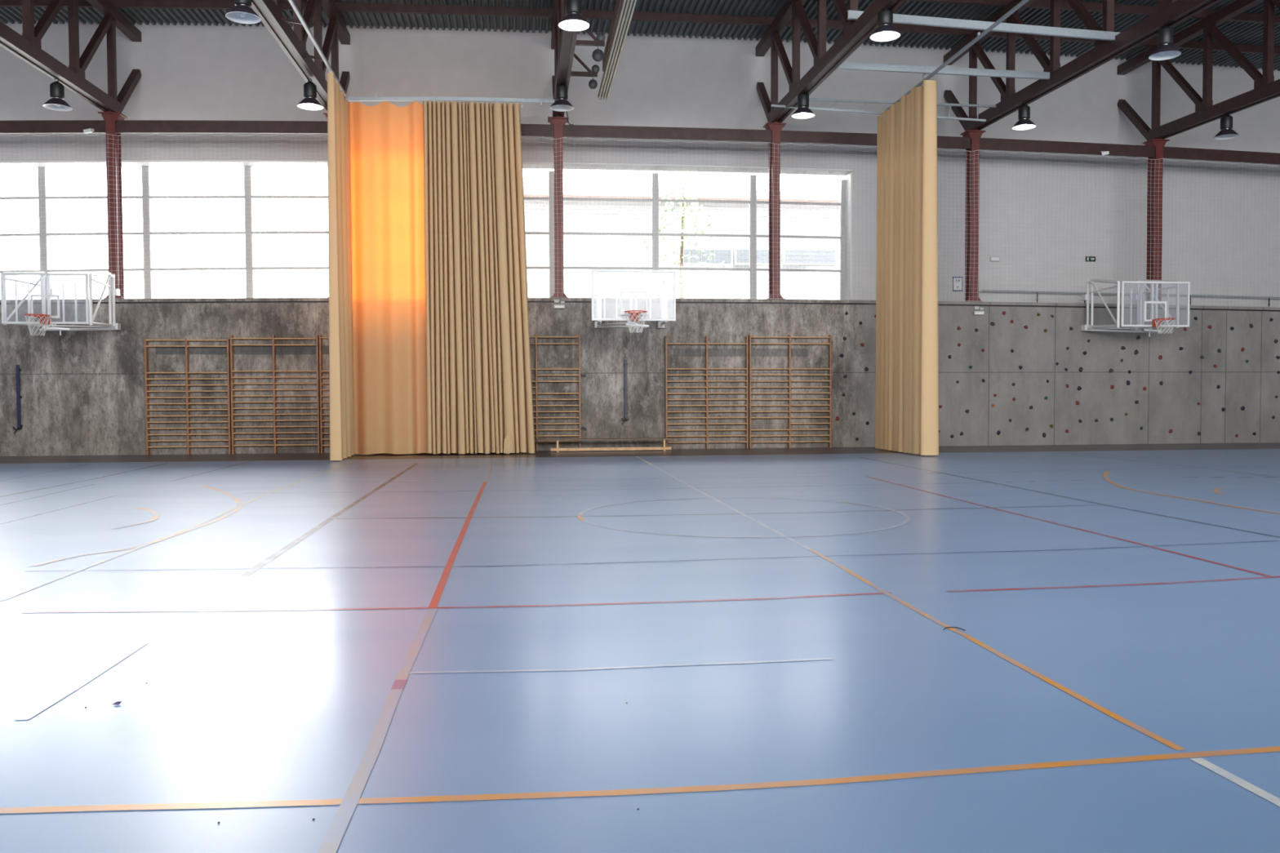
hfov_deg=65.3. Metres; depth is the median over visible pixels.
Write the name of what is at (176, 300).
trim
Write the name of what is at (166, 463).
court line
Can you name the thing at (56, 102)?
pendant lamp
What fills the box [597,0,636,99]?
rail
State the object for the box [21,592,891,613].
court line
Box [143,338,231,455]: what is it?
wall bars
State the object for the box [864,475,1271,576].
court line
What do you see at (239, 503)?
arc
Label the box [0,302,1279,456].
wall
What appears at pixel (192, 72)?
wall
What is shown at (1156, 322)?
basketball backboard
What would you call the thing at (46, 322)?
basketball backboard
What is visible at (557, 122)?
steel column
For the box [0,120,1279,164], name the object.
beam
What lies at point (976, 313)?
diffuser
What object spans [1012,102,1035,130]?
pendant lamp
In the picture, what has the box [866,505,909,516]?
circle
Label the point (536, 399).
wall bars
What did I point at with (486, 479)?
court line
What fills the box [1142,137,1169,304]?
steel column
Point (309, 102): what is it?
pendant lamp
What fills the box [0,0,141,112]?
roof truss
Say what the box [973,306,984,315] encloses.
emergency light
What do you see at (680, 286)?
tree
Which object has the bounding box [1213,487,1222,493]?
arc
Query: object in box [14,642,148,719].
court line
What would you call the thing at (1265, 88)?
roof truss
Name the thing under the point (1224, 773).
court line
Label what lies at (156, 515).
arc
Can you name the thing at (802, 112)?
pendant lamp
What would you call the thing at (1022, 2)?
track
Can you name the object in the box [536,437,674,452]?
bench
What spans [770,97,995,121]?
track
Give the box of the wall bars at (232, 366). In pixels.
[230,334,320,453]
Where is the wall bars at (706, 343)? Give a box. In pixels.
[664,335,748,448]
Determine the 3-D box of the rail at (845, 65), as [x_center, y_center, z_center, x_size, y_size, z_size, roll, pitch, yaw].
[6.484,-7.650,21.463,4.878,0.210,0.070,0,2,-7]
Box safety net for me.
[0,133,1279,306]
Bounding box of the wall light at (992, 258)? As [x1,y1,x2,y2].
[990,256,999,261]
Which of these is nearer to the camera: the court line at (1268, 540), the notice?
the court line at (1268, 540)
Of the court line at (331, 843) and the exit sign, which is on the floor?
the court line at (331, 843)
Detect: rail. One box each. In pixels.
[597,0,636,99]
[835,62,1049,79]
[847,9,1119,40]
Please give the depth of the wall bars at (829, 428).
25.06 m
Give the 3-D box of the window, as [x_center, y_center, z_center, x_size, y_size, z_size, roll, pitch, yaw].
[-6.627,-5.015,26.036,25.035,3.900,0.640,0,2,-7]
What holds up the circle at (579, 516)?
on the floor
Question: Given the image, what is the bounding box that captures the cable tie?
[942,626,965,631]
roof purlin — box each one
[0,0,1279,55]
[906,0,1279,24]
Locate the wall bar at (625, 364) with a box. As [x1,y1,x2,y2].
[621,360,629,424]
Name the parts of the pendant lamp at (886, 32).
bulb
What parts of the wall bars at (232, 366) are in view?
post, post, post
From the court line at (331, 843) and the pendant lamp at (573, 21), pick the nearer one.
the court line at (331, 843)
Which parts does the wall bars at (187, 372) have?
post, post, post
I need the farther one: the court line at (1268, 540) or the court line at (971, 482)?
the court line at (971, 482)
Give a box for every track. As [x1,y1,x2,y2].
[281,0,346,96]
[348,93,555,105]
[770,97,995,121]
[886,0,1029,109]
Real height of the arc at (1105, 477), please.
0.001 m
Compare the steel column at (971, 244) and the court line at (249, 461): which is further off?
the steel column at (971, 244)
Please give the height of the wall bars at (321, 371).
2.815 m
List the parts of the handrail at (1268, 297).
rail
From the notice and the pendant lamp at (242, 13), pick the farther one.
the notice
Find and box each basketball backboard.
[0,271,120,336]
[591,269,675,333]
[1080,279,1190,337]
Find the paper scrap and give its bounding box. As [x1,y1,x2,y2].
[112,701,121,705]
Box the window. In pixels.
[0,160,852,300]
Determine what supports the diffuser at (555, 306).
attached to the emergency light at (555, 306)
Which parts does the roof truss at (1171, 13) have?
web post, gusset plate, web post, gusset plate, web post, gusset plate, web post, gusset plate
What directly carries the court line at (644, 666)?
on the floor
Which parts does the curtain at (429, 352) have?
return panel, loose panel, gathered panel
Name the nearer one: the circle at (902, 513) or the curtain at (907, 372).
the circle at (902, 513)
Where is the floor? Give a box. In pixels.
[0,442,1279,852]
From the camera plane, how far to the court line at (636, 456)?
20.52 m
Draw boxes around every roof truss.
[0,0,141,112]
[251,0,350,111]
[551,0,582,116]
[755,0,906,122]
[943,0,1222,131]
[1117,0,1279,140]
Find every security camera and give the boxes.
[82,128,93,133]
[1100,151,1109,155]
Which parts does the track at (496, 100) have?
rail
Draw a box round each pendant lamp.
[42,75,72,111]
[225,0,260,23]
[297,77,323,110]
[550,84,573,111]
[558,0,589,31]
[791,93,814,119]
[869,8,900,41]
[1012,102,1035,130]
[1148,25,1181,60]
[1213,113,1239,139]
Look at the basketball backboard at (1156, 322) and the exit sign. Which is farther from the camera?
the exit sign
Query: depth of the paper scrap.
4.43 m
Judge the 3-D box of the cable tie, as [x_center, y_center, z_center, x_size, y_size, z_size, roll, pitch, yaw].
[1.811,1.168,5.773,0.124,0.005,0.071,0,2,9]
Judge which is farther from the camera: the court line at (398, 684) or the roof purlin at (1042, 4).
the roof purlin at (1042, 4)
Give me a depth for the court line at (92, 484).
13.90 m
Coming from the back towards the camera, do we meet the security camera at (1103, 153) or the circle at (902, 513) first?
the security camera at (1103, 153)
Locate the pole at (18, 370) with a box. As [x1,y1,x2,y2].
[12,364,22,434]
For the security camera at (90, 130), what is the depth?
22.96 m
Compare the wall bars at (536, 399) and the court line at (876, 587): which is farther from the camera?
the wall bars at (536, 399)
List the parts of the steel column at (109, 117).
plate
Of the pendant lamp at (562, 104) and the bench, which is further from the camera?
the bench
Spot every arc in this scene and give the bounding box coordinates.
[32,485,242,565]
[111,507,159,528]
[1102,471,1279,513]
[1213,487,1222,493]
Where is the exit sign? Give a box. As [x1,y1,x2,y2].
[1085,256,1095,262]
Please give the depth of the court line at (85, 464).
17.93 m
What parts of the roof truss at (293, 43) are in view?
gusset plate, web post, gusset plate, web post, gusset plate, web post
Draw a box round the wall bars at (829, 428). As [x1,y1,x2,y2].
[748,334,831,448]
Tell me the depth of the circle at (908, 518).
9.80 m
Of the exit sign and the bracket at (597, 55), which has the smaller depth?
the bracket at (597, 55)
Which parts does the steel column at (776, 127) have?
plate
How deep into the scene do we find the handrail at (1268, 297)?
27.83 m
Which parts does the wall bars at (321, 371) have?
post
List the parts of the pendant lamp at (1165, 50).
bulb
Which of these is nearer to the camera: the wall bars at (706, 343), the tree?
the wall bars at (706, 343)
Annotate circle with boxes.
[577,514,585,520]
[578,497,841,514]
[582,516,910,537]
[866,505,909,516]
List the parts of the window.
frame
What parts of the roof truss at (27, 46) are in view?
web post, gusset plate, web post, gusset plate, web post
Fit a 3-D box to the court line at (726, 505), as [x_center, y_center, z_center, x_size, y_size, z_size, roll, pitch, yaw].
[0.854,0.911,13.996,0.072,0.001,10.532,0,2,-7]
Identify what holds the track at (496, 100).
attached to the roof truss at (563, 42)
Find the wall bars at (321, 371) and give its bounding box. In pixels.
[319,334,329,453]
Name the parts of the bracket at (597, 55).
arm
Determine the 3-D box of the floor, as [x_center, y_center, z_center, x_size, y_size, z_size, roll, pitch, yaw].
[2.409,1.083,11.629,40.100,0.200,32.050,0,2,-7]
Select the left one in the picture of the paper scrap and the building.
the paper scrap
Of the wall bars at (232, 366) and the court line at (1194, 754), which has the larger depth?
the wall bars at (232, 366)
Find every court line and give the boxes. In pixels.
[0,462,168,497]
[0,462,351,600]
[0,484,94,505]
[0,495,116,524]
[0,746,1279,813]
[2,464,86,480]
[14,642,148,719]
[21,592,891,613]
[26,540,1279,571]
[169,461,251,481]
[240,463,417,576]
[301,482,984,493]
[317,608,437,852]
[335,504,1102,519]
[336,466,1253,482]
[390,679,407,689]
[409,657,832,673]
[428,482,486,607]
[483,462,493,482]
[635,456,653,465]
[652,465,811,549]
[808,549,1001,653]
[860,457,1279,537]
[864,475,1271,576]
[946,575,1279,591]
[995,653,1185,750]
[1189,758,1279,806]
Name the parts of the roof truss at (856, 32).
web post, gusset plate, web post, gusset plate, web post, gusset plate, web post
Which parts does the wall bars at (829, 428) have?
post, post, post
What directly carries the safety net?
attached to the steel column at (971, 244)
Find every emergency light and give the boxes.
[553,299,564,308]
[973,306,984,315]
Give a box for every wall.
[0,21,1279,307]
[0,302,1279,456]
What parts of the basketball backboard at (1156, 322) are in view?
stay rod, board frame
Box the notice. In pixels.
[952,276,962,291]
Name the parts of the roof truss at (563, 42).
web post, web post, web post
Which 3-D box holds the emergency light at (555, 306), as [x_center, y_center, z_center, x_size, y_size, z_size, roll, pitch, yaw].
[-1.972,-2.994,24.417,0.270,0.218,0.098,0,2,-7]
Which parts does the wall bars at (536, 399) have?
post, post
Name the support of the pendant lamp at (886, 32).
hanging from the roof truss at (856, 32)
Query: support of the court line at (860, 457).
on the floor
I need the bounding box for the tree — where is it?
[637,171,731,298]
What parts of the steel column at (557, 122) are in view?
plate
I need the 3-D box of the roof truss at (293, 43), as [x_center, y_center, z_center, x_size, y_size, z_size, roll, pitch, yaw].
[-5.683,-7.999,10.294,0.270,2.973,30.681,0,2,-7]
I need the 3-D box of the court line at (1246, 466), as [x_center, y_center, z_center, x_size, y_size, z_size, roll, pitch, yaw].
[3.512,0.807,16.895,16.786,0.001,1.074,0,2,-7]
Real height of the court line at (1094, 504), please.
0.001 m
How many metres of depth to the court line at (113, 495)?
11.91 m
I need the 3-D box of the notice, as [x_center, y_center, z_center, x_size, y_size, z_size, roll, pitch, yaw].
[8.758,-3.929,27.548,0.284,0.403,0.024,0,2,-7]
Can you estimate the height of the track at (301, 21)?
0.220 m
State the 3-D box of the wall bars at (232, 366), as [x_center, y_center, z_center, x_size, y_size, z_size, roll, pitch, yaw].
[-8.623,-0.758,23.648,2.003,2.802,0.150,0,2,-7]
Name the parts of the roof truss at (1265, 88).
web post, gusset plate, web post, gusset plate, web post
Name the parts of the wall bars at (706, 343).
post, post, post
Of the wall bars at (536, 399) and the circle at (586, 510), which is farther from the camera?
the wall bars at (536, 399)
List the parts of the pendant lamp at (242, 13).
bulb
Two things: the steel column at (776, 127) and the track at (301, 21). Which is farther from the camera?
the steel column at (776, 127)
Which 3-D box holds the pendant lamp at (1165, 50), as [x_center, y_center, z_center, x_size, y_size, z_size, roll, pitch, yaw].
[9.513,-6.997,18.102,0.528,0.546,0.528,0,2,-7]
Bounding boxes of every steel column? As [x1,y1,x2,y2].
[97,110,127,298]
[547,115,568,297]
[763,120,786,299]
[960,128,986,302]
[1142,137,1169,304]
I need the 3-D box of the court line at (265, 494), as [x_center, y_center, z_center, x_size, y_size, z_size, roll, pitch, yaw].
[-5.108,0.948,13.634,0.183,0.001,13.962,0,2,-7]
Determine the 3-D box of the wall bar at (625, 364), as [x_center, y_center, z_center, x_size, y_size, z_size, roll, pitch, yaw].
[-0.376,-0.846,24.641,0.199,1.604,0.133,0,2,-7]
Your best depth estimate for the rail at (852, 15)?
19.11 m
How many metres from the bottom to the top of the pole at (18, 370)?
1.593 m
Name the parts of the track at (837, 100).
rail, rail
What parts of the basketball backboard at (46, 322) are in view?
board frame, stay rod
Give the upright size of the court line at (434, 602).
0.001 m
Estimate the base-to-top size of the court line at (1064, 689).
0.001 m
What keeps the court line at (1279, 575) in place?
on the floor
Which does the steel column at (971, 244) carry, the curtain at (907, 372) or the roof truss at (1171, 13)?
the roof truss at (1171, 13)
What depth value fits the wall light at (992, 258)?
27.60 m
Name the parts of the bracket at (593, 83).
arm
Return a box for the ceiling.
[0,0,1279,71]
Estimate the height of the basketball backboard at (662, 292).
1.675 m
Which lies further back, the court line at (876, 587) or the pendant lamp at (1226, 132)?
the pendant lamp at (1226, 132)
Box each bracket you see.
[570,53,599,88]
[575,28,604,61]
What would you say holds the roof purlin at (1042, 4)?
attached to the ceiling
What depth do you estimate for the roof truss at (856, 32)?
22.15 m
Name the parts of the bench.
leg, seat, leg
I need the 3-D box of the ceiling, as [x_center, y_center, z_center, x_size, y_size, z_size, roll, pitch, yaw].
[2.368,-9.893,11.226,40.100,1.033,31.950,0,2,-7]
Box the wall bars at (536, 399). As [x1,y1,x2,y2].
[529,333,581,450]
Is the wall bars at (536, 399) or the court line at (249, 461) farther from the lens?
the wall bars at (536, 399)
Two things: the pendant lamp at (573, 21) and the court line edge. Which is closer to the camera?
the pendant lamp at (573, 21)
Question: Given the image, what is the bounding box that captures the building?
[523,185,839,299]
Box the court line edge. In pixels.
[37,448,1239,463]
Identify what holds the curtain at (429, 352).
hanging from the track at (496, 100)
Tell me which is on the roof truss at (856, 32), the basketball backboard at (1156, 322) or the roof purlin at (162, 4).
the roof purlin at (162, 4)
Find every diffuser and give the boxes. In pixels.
[554,305,564,307]
[975,311,983,314]
[991,257,999,260]
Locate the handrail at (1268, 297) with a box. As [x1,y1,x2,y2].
[981,289,1279,306]
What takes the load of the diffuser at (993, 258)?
attached to the wall light at (992, 258)
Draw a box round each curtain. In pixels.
[327,72,535,460]
[875,80,938,455]
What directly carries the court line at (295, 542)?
on the floor
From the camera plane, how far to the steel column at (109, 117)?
23.27 m
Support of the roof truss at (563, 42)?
on the steel column at (557, 122)
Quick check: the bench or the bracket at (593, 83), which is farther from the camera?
the bench
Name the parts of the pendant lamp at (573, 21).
bulb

